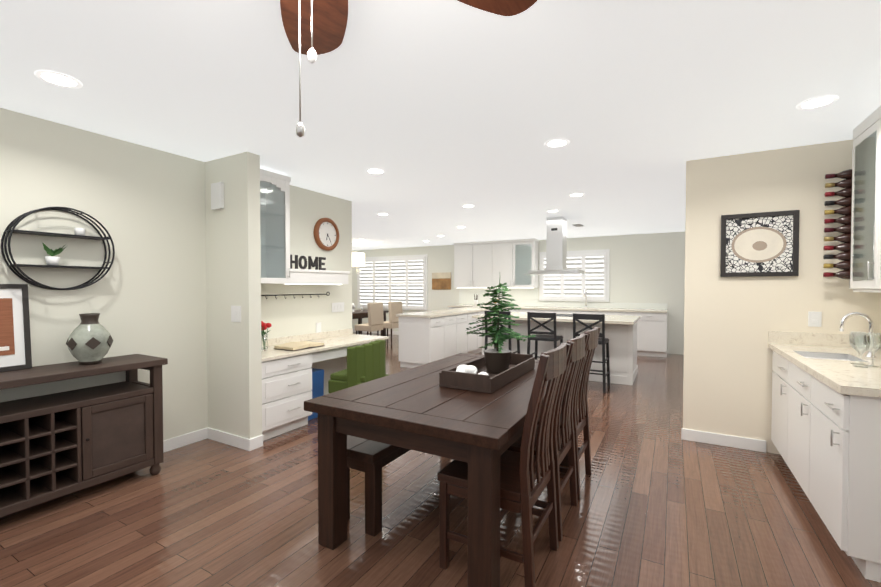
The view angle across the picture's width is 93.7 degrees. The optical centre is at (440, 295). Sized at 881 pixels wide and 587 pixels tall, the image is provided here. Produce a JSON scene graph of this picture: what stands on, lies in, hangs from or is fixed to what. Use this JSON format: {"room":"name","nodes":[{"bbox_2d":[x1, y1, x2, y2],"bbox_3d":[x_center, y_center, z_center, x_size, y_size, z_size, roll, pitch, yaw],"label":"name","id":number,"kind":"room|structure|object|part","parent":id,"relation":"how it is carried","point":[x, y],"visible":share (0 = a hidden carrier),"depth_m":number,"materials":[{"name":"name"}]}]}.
{"room":"kitchen and dining room","nodes":[
{"label":"kitchen and dining room","id":0,"kind":"room"},
{"bbox_2d":[0,108,351,439],"bbox_3d":[-3.046,0.081,2.287,0.120,2.520,7.400,1,1,29],"label":"wall","id":1,"kind":"structure","parent":0,"point":[144,206],"depth_m":3.26,"materials":[{"name":"white paint"}]},
{"bbox_2d":[1,207,114,289],"bbox_3d":[-2.588,-0.315,2.824,0.136,0.560,0.560,1,1,29],"label":"shelf","id":2,"kind":"object","parent":1,"relation":"attached to","point":[52,260],"visible":1,"depth_m":2.78,"materials":[{"name":"black metal"}]},
{"bbox_2d":[163,428,206,452],"bbox_3d":[-3.470,1.308,1.424,0.017,0.100,5.440,1,1,29],"label":"baseboard","id":3,"kind":"structure","parent":1,"relation":"attached to","point":[195,436],"depth_m":3.60,"materials":[{"name":"white wood"}]},
{"bbox_2d":[260,169,290,283],"bbox_3d":[-1.778,-0.648,4.004,0.378,1.070,0.547,1,1,29],"label":"upper cabinet","id":4,"kind":"object","parent":1,"relation":"attached to","point":[275,222],"visible":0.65,"depth_m":4.12,"materials":[{"name":"white"}]},
{"bbox_2d":[261,292,329,298],"bbox_3d":[-1.686,0.003,4.503,0.060,0.070,1.301,1,1,29],"label":"hook rail","id":5,"kind":"object","parent":1,"relation":"attached to","point":[295,294],"visible":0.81,"depth_m":4.58,"materials":[{"name":"black metal"}]},
{"bbox_2d":[316,322,320,332],"bbox_3d":[-1.463,0.388,4.959,0.006,0.120,0.080,1,1,29],"label":"outlet","id":6,"kind":"object","parent":1,"relation":"attached to","point":[318,325],"depth_m":4.95,"materials":[{"name":"white plastic"}]},
{"bbox_2d":[290,269,349,284],"bbox_3d":[-1.453,-0.200,4.657,0.310,0.161,0.920,1,1,29],"label":"shelf","id":7,"kind":"object","parent":1,"relation":"attached to","point":[312,277],"visible":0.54,"depth_m":4.56,"materials":[{"name":"white wood"}]},
{"bbox_2d":[290,255,325,269],"bbox_3d":[-1.455,-0.355,4.543,0.020,0.150,0.510,1,1,29],"label":"home sign","id":8,"kind":"object","parent":7,"relation":"on","point":[297,262],"visible":0.9,"depth_m":4.54,"materials":[{"name":"grey metal"}]},
{"bbox_2d":[313,218,338,250],"bbox_3d":[-1.383,-0.744,5.042,0.042,0.400,0.400,1,1,29],"label":"round clock","id":9,"kind":"object","parent":1,"relation":"attached to","point":[326,234],"visible":0.98,"depth_m":5.02,"materials":[{"name":"brown wood"}]},
{"bbox_2d":[332,302,343,311],"bbox_3d":[-1.302,0.152,5.235,0.010,0.119,0.197,1,1,29],"label":"outlet","id":10,"kind":"object","parent":1,"relation":"attached to","point":[338,307],"depth_m":5.24,"materials":[{"name":"white plastic"}]},
{"bbox_2d":[205,151,261,438],"bbox_3d":[-1.847,0.053,3.676,0.600,2.520,0.120,1,1,29],"label":"wall","id":11,"kind":"structure","parent":0,"point":[233,278],"depth_m":3.57,"materials":[{"name":"white paint"}]},
{"bbox_2d":[211,182,223,209],"bbox_3d":[-1.963,-0.871,3.634,0.140,0.230,0.034,1,1,29],"label":"door chime","id":12,"kind":"object","parent":11,"relation":"attached to","point":[217,195],"visible":1,"depth_m":3.61,"materials":[{"name":"white plastic"}]},
{"bbox_2d":[207,427,254,450],"bbox_3d":[-1.860,1.264,3.641,0.594,0.100,0.034,1,1,29],"label":"baseboard","id":13,"kind":"structure","parent":11,"relation":"attached to","point":[247,444],"depth_m":3.60,"materials":[{"name":"white wood"}]},
{"bbox_2d":[231,306,240,321],"bbox_3d":[-1.761,0.161,3.555,0.130,0.140,0.010,1,1,29],"label":"switch plate","id":14,"kind":"object","parent":11,"relation":"attached to","point":[235,313],"visible":1,"depth_m":3.55,"materials":[{"name":"white plastic"}]},
{"bbox_2d":[0,332,880,586],"bbox_3d":[-0.391,1.334,4.141,14.100,0.060,13.200,1,1,29],"label":"floor","id":15,"kind":"structure","parent":0,"point":[661,503],"depth_m":2.42,"materials":[{"name":"brown wood"}]},
{"bbox_2d":[0,354,167,516],"bbox_3d":[-2.574,0.907,2.553,0.445,0.856,1.450,1,1,29],"label":"sideboard","id":16,"kind":"object","parent":15,"relation":"on","point":[56,445],"visible":1,"depth_m":2.68,"materials":[{"name":"brown wood"}]},
{"bbox_2d":[0,284,31,371],"bbox_3d":[-2.912,0.209,2.308,0.065,0.548,0.905,1,1,29],"label":"frame","id":17,"kind":"object","parent":16,"relation":"on","point":[15,345],"visible":1,"depth_m":2.64,"materials":[{"name":"grey wood"}]},
{"bbox_2d":[66,313,112,364],"bbox_3d":[-2.426,0.300,2.859,0.250,0.345,0.251,1,1,29],"label":"vase","id":18,"kind":"object","parent":16,"relation":"on","point":[89,341],"visible":0.98,"depth_m":2.80,"materials":[{"name":"grey ceramic"}]},
{"bbox_2d":[308,368,323,420],"bbox_3d":[-1.451,1.049,4.414,0.324,0.500,0.259,1,1,29],"label":"bin","id":19,"kind":"object","parent":15,"relation":"on","point":[317,390],"visible":0.12,"depth_m":4.36,"materials":[{"name":"blue plastic"}]},
{"bbox_2d":[261,328,388,440],"bbox_3d":[-1.357,0.877,4.540,0.612,0.840,1.834,1,1,29],"label":"base cabinet","id":20,"kind":"object","parent":15,"relation":"on","point":[286,384],"visible":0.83,"depth_m":3.95,"materials":[{"name":"white wood"}]},
{"bbox_2d":[261,321,271,350],"bbox_3d":[-1.735,0.394,4.067,0.124,0.291,0.166,1,1,29],"label":"flower vase","id":21,"kind":"object","parent":20,"relation":"on","point":[264,326],"visible":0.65,"depth_m":4.04,"materials":[{"name":"clear glass"}]},
{"bbox_2d":[274,341,324,350],"bbox_3d":[-1.442,0.513,4.237,0.280,0.047,0.420,1,1,29],"label":"open book","id":22,"kind":"object","parent":20,"relation":"on","point":[295,346],"visible":1,"depth_m":4.14,"materials":[{"name":"beige paper"}]},
{"bbox_2d":[328,340,388,392],"bbox_3d":[-0.842,0.880,4.341,0.527,0.840,0.537,1,1,29],"label":"chair","id":23,"kind":"object","parent":15,"relation":"on","point":[366,362],"visible":0.52,"depth_m":4.12,"materials":[{"name":"green fabric"}]},
{"bbox_2d":[355,302,383,335],"bbox_3d":[-1.688,0.683,9.804,0.514,1.021,0.480,1,1,29],"label":"chair","id":24,"kind":"object","parent":15,"relation":"on","point":[375,318],"visible":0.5,"depth_m":9.63,"materials":[{"name":"beige fabric"}]},
{"bbox_2d":[352,310,388,335],"bbox_3d":[-2.186,0.798,10.605,1.000,0.760,1.500,1,1,29],"label":"dining table","id":25,"kind":"object","parent":15,"relation":"on","point":[359,315],"visible":0.25,"depth_m":10.60,"materials":[{"name":"brown wood"}]},
{"bbox_2d":[352,303,362,311],"bbox_3d":[-2.173,0.308,10.588,0.206,0.220,0.380,1,1,29],"label":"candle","id":26,"kind":"object","parent":25,"relation":"on","point":[353,306],"visible":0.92,"depth_m":10.59,"materials":[{"name":"white wax"}]},
{"bbox_2d":[347,435,410,536],"bbox_3d":[-0.168,1.093,2.947,0.340,0.470,1.410,1,1,29],"label":"bench","id":27,"kind":"object","parent":15,"relation":"on","point":[370,458],"visible":0.31,"depth_m":2.32,"materials":[{"name":"brown wood"}]},
{"bbox_2d":[377,301,402,342],"bbox_3d":[-1.294,0.669,10.500,0.514,1.021,0.480,1,1,29],"label":"chair","id":28,"kind":"object","parent":15,"relation":"on","point":[395,308],"visible":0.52,"depth_m":10.27,"materials":[{"name":"beige fabric"}]},
{"bbox_2d":[399,318,443,367],"bbox_3d":[-0.331,0.805,7.182,0.640,0.880,0.470,1,1,29],"label":"base cabinet","id":29,"kind":"object","parent":15,"relation":"on","point":[425,337],"depth_m":6.99,"materials":[{"name":"white wood"}]},
{"bbox_2d":[396,306,497,317],"bbox_3d":[0.352,0.321,8.390,0.690,0.040,3.320,1,1,29],"label":"countertop","id":30,"kind":"structure","parent":29,"relation":"on","point":[467,310],"depth_m":7.58,"materials":[{"name":"beige stone"}]},
{"bbox_2d":[304,353,584,586],"bbox_3d":[0.207,0.942,2.732,1.100,0.780,1.850,1,1,29],"label":"dining table","id":31,"kind":"object","parent":15,"relation":"on","point":[418,408],"visible":0.65,"depth_m":2.05,"materials":[{"name":"brown wood"}]},
{"bbox_2d":[439,349,534,392],"bbox_3d":[0.346,0.469,2.788,0.340,0.160,0.840,1,1,29],"label":"tray","id":32,"kind":"object","parent":31,"relation":"on","point":[491,371],"visible":0.98,"depth_m":2.59,"materials":[{"name":"brown wood"}]},
{"bbox_2d":[466,279,534,352],"bbox_3d":[0.424,0.112,2.856,0.494,0.556,0.482,1,1,29],"label":"potted plant","id":33,"kind":"object","parent":32,"relation":"on","point":[496,332],"visible":1,"depth_m":2.86,"materials":[{"name":"green plant"}]},
{"bbox_2d":[444,314,455,357],"bbox_3d":[-0.099,0.797,7.591,0.640,0.880,0.470,1,1,29],"label":"base cabinet","id":34,"kind":"object","parent":15,"relation":"on","point":[450,322],"depth_m":7.43,"materials":[{"name":"white wood"}]},
{"bbox_2d":[456,314,467,353],"bbox_3d":[0.132,0.789,8.000,0.640,0.880,0.470,1,1,29],"label":"base cabinet","id":35,"kind":"object","parent":15,"relation":"on","point":[461,319],"depth_m":7.83,"materials":[{"name":"white wood"}]},
{"bbox_2d":[468,314,479,353],"bbox_3d":[0.364,0.781,8.409,0.640,0.880,0.470,1,1,29],"label":"base cabinet","id":36,"kind":"object","parent":15,"relation":"on","point":[473,339],"depth_m":8.32,"materials":[{"name":"white wood"}]},
{"bbox_2d":[480,310,487,351],"bbox_3d":[0.595,0.773,8.818,0.640,0.880,0.470,1,1,29],"label":"base cabinet","id":37,"kind":"object","parent":15,"relation":"on","point":[481,311],"depth_m":8.63,"materials":[{"name":"white wood"}]},
{"bbox_2d":[484,311,519,353],"bbox_3d":[0.945,0.747,6.309,0.449,1.032,0.456,1,1,29],"label":"bar stool","id":38,"kind":"object","parent":15,"relation":"on","point":[509,326],"visible":0.21,"depth_m":6.19,"materials":[{"name":"black paint"}]},
{"bbox_2d":[438,343,570,586],"bbox_3d":[0.334,0.796,2.094,0.552,1.099,0.450,1,1,29],"label":"dining chair","id":39,"kind":"object","parent":15,"relation":"on","point":[523,469],"visible":0.92,"depth_m":1.96,"materials":[{"name":"brown wood"}]},
{"bbox_2d":[527,312,562,359],"bbox_3d":[1.520,0.753,5.984,0.449,1.032,0.456,1,1,29],"label":"bar stool","id":40,"kind":"object","parent":15,"relation":"on","point":[553,336],"visible":0.62,"depth_m":5.83,"materials":[{"name":"black paint"}]},
{"bbox_2d":[507,333,587,540],"bbox_3d":[0.583,0.787,2.534,0.552,1.099,0.450,1,1,29],"label":"dining chair","id":41,"kind":"object","parent":15,"relation":"on","point":[564,435],"visible":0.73,"depth_m":2.37,"materials":[{"name":"brown wood"}]},
{"bbox_2d":[448,288,667,357],"bbox_3d":[2.447,0.517,9.498,4.850,1.365,0.650,1,1,29],"label":"kitchen counter","id":42,"kind":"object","parent":15,"relation":"on","point":[652,331],"depth_m":8.92,"materials":[{"name":"white"}]},
{"bbox_2d":[474,294,477,305],"bbox_3d":[0.896,0.120,10.455,0.108,0.281,0.110,1,1,29],"label":"utensil crock","id":43,"kind":"object","parent":42,"relation":"on","point":[475,302],"visible":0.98,"depth_m":10.42,"materials":[{"name":"white ceramic"}]},
{"bbox_2d":[584,288,586,307],"bbox_3d":[3.220,0.058,9.180,0.056,0.454,0.242,1,1,29],"label":"kitchen faucet","id":44,"kind":"object","parent":42,"relation":"on","point":[585,289],"visible":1,"depth_m":9.25,"materials":[{"name":"silver metal"}]},
{"bbox_2d":[482,320,637,384],"bbox_3d":[1.946,0.812,6.819,2.320,0.880,1.020,1,1,29],"label":"kitchen island","id":45,"kind":"object","parent":15,"relation":"on","point":[621,333],"depth_m":6.06,"materials":[{"name":"white wood"}]},
{"bbox_2d":[472,312,639,323],"bbox_3d":[1.883,0.354,6.720,2.400,0.040,1.320,1,1,29],"label":"island countertop","id":46,"kind":"structure","parent":45,"relation":"on","point":[522,315],"depth_m":6.14,"materials":[{"name":"beige stone"}]},
{"bbox_2d":[556,313,572,315],"bbox_3d":[1.945,0.328,6.879,0.750,0.006,0.500,1,1,29],"label":"cooktop","id":47,"kind":"object","parent":46,"relation":"in","point":[557,314],"depth_m":6.93,"materials":[{"name":"silver metal"}]},
{"bbox_2d":[537,327,600,499],"bbox_3d":[0.829,0.779,2.969,0.552,1.099,0.450,1,1,29],"label":"dining chair","id":48,"kind":"object","parent":15,"relation":"on","point":[581,414],"visible":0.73,"depth_m":2.81,"materials":[{"name":"brown wood"}]},
{"bbox_2d":[573,313,609,392],"bbox_3d":[2.068,0.759,5.674,0.449,1.032,0.456,1,1,29],"label":"bar stool","id":49,"kind":"object","parent":15,"relation":"on","point":[602,340],"visible":0.58,"depth_m":5.48,"materials":[{"name":"black paint"}]},
{"bbox_2d":[681,428,765,452],"bbox_3d":[2.461,1.265,3.610,0.614,0.100,0.014,1,1,29],"label":"baseboard","id":50,"kind":"structure","parent":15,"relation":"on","point":[686,434],"depth_m":3.60,"materials":[{"name":"white wood"}]},
{"bbox_2d":[768,331,880,581],"bbox_3d":[2.611,0.826,2.538,0.701,1.020,1.713,1,1,29],"label":"base cabinet","id":51,"kind":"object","parent":15,"relation":"on","point":[826,421],"depth_m":2.19,"materials":[{"name":"white wood"}]},
{"bbox_2d":[839,312,875,358],"bbox_3d":[2.762,0.261,2.745,0.178,0.300,0.103,1,1,29],"label":"bar faucet","id":52,"kind":"object","parent":51,"relation":"on","point":[868,355],"visible":0.83,"depth_m":2.69,"materials":[{"name":"silver metal"}]},
{"bbox_2d":[849,331,865,364],"bbox_3d":[2.522,0.318,2.496,0.080,0.195,0.080,1,1,29],"label":"wine glass","id":53,"kind":"object","parent":51,"relation":"on","point":[850,343],"visible":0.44,"depth_m":2.50,"materials":[{"name":"clear glass"}]},
{"bbox_2d":[852,333,870,367],"bbox_3d":[2.445,0.320,2.402,0.080,0.195,0.080,1,1,29],"label":"wine glass","id":54,"kind":"object","parent":51,"relation":"on","point":[866,348],"visible":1,"depth_m":2.40,"materials":[{"name":"clear glass"}]},
{"bbox_2d":[864,333,880,366],"bbox_3d":[2.535,0.320,2.419,0.080,0.195,0.080,1,1,29],"label":"wine glass","id":55,"kind":"object","parent":51,"relation":"on","point":[878,348],"visible":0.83,"depth_m":2.42,"materials":[{"name":"clear glass"}]},
{"bbox_2d":[0,0,880,249],"bbox_3d":[-0.391,-1.255,4.091,14.100,0.080,13.200,1,1,29],"label":"ceiling","id":56,"kind":"structure","parent":0,"point":[440,112],"depth_m":2.42,"materials":[{"name":"white paint"}]},
{"bbox_2d":[34,70,82,88],"bbox_3d":[-2.084,-1.176,2.258,0.194,0.004,0.194,0,1,3],"label":"recessed light","id":57,"kind":"object","parent":56,"relation":"in","point":[58,79],"depth_m":2.25,"materials":[{"name":"white plastic"}]},
{"bbox_2d":[352,243,364,272],"bbox_3d":[-2.317,-0.956,10.645,0.720,0.772,0.720,1,1,29],"label":"drum chandelier","id":58,"kind":"object","parent":56,"relation":"hanging from","point":[358,259],"visible":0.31,"depth_m":10.41,"materials":[{"name":"white fabric"}]},
{"bbox_2d":[366,169,385,173],"bbox_3d":[-0.635,-1.211,4.046,0.194,0.004,0.194,0,1,3],"label":"recessed light","id":59,"kind":"object","parent":56,"relation":"in","point":[372,171],"depth_m":4.04,"materials":[{"name":"white plastic"}]},
{"bbox_2d":[280,0,536,136],"bbox_3d":[-0.269,-0.738,0.813,1.264,0.824,1.257,1,1,29],"label":"ceiling fan","id":60,"kind":"object","parent":56,"relation":"hanging from","point":[313,29],"visible":1,"depth_m":1.26,"materials":[{"name":"brown wood"}]},
{"bbox_2d":[462,205,474,207],"bbox_3d":[0.390,-1.245,5.775,0.194,0.004,0.194,0,1,-15],"label":"recessed light","id":61,"kind":"object","parent":56,"relation":"in","point":[467,206],"depth_m":5.79,"materials":[{"name":"white plastic"}]},
{"bbox_2d":[524,216,587,275],"bbox_3d":[1.915,-0.797,6.815,0.943,0.940,0.602,1,1,29],"label":"range hood","id":62,"kind":"object","parent":56,"relation":"attached to","point":[556,245],"visible":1,"depth_m":6.69,"materials":[{"name":"silver metal"}]},
{"bbox_2d":[544,139,569,147],"bbox_3d":[0.919,-1.196,3.259,0.194,0.004,0.194,0,1,3],"label":"recessed light","id":63,"kind":"object","parent":56,"relation":"in","point":[556,143],"depth_m":3.25,"materials":[{"name":"white plastic"}]},
{"bbox_2d":[568,193,584,196],"bbox_3d":[1.675,-1.231,5.082,0.194,0.004,0.194,0,1,21],"label":"recessed light","id":64,"kind":"object","parent":56,"relation":"in","point":[575,194],"depth_m":5.09,"materials":[{"name":"white plastic"}]},
{"bbox_2d":[796,95,838,109],"bbox_3d":[2.315,-1.182,2.538,0.194,0.004,0.194,0,1,21],"label":"recessed light","id":65,"kind":"object","parent":56,"relation":"in","point":[817,102],"depth_m":2.53,"materials":[{"name":"white plastic"}]},
{"bbox_2d":[352,231,684,354],"bbox_3d":[2.825,-0.065,9.718,14.020,2.520,0.120,1,1,29],"label":"wall","id":66,"kind":"structure","parent":0,"point":[648,268],"depth_m":8.90,"materials":[{"name":"white paint"}]},
{"bbox_2d":[353,329,398,334],"bbox_3d":[-1.017,1.104,11.835,4.970,0.100,0.017,1,1,29],"label":"baseboard","id":67,"kind":"structure","parent":66,"relation":"attached to","point":[389,332],"depth_m":12.15,"materials":[{"name":"white wood"}]},
{"bbox_2d":[357,254,427,310],"bbox_3d":[-1.462,-0.364,12.025,2.500,1.552,0.074,1,1,29],"label":"room window","id":68,"kind":"structure","parent":66,"relation":"in","point":[385,280],"depth_m":11.95,"materials":[{"name":"white"}]},
{"bbox_2d":[432,272,450,289],"bbox_3d":[0.022,-0.384,11.215,0.580,0.460,0.021,1,1,29],"label":"landscape picture","id":69,"kind":"object","parent":66,"relation":"attached to","point":[441,281],"visible":0.98,"depth_m":11.20,"materials":[{"name":"brown fabric"}]},
{"bbox_2d":[453,242,492,287],"bbox_3d":[0.893,-0.765,10.523,1.050,1.148,0.354,1,1,29],"label":"upper cabinet","id":70,"kind":"object","parent":66,"relation":"attached to","point":[485,264],"depth_m":10.36,"materials":[{"name":"white wood"}]},
{"bbox_2d":[493,238,538,287],"bbox_3d":[1.807,-0.755,10.006,1.050,1.148,0.354,1,1,29],"label":"upper cabinet","id":71,"kind":"object","parent":66,"relation":"attached to","point":[512,259],"depth_m":9.82,"materials":[{"name":"white wood"}]},
{"bbox_2d":[539,249,609,301],"bbox_3d":[3.038,-0.439,9.477,1.560,1.162,0.074,1,1,29],"label":"kitchen window","id":72,"kind":"structure","parent":66,"relation":"in","point":[594,265],"depth_m":9.38,"materials":[{"name":"white wood"}]},
{"bbox_2d":[683,139,880,453],"bbox_3d":[2.849,0.058,3.425,1.420,2.520,0.152,1,1,29],"label":"wall","id":73,"kind":"structure","parent":0,"point":[730,323],"depth_m":3.49,"materials":[{"name":"beige paint"}]},
{"bbox_3d":[2.658,-0.422,3.454,0.520,0.530,0.030,1,1,29],"label":"damask picture frame","id":74,"kind":"part","parent":73,"relation":"part of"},
{"bbox_2d":[808,311,821,326],"bbox_3d":[2.985,0.191,3.293,0.080,0.120,0.009,1,1,29],"label":"outlet","id":75,"kind":"object","parent":73,"relation":"attached to","point":[814,319],"visible":1,"depth_m":3.29,"materials":[{"name":"white plastic"}]},
{"bbox_3d":[2.716,0.089,1.870,0.120,2.520,2.750,1,1,29],"label":"wall","id":76,"kind":"structure","parent":0,"visible":0},
{"bbox_2d":[823,149,852,288],"bbox_3d":[3.105,-0.580,3.063,0.385,1.070,0.262,1,1,29],"label":"wine rack","id":77,"kind":"object","parent":76,"relation":"attached to","point":[844,256],"visible":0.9,"depth_m":3.10,"materials":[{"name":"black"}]},
{"bbox_2d":[850,112,873,291],"bbox_3d":[2.972,-0.613,2.717,0.277,1.148,0.460,1,1,29],"label":"upper cabinet","id":78,"kind":"object","parent":76,"relation":"attached to","point":[865,272],"depth_m":2.80,"materials":[{"name":"white"}]},
{"bbox_2d":[870,105,880,292],"bbox_3d":[2.746,-0.605,2.317,0.277,1.148,0.460,1,1,29],"label":"upper cabinet","id":79,"kind":"object","parent":76,"relation":"attached to","point":[875,282],"depth_m":2.60,"materials":[{"name":"white wood"}]}
]}

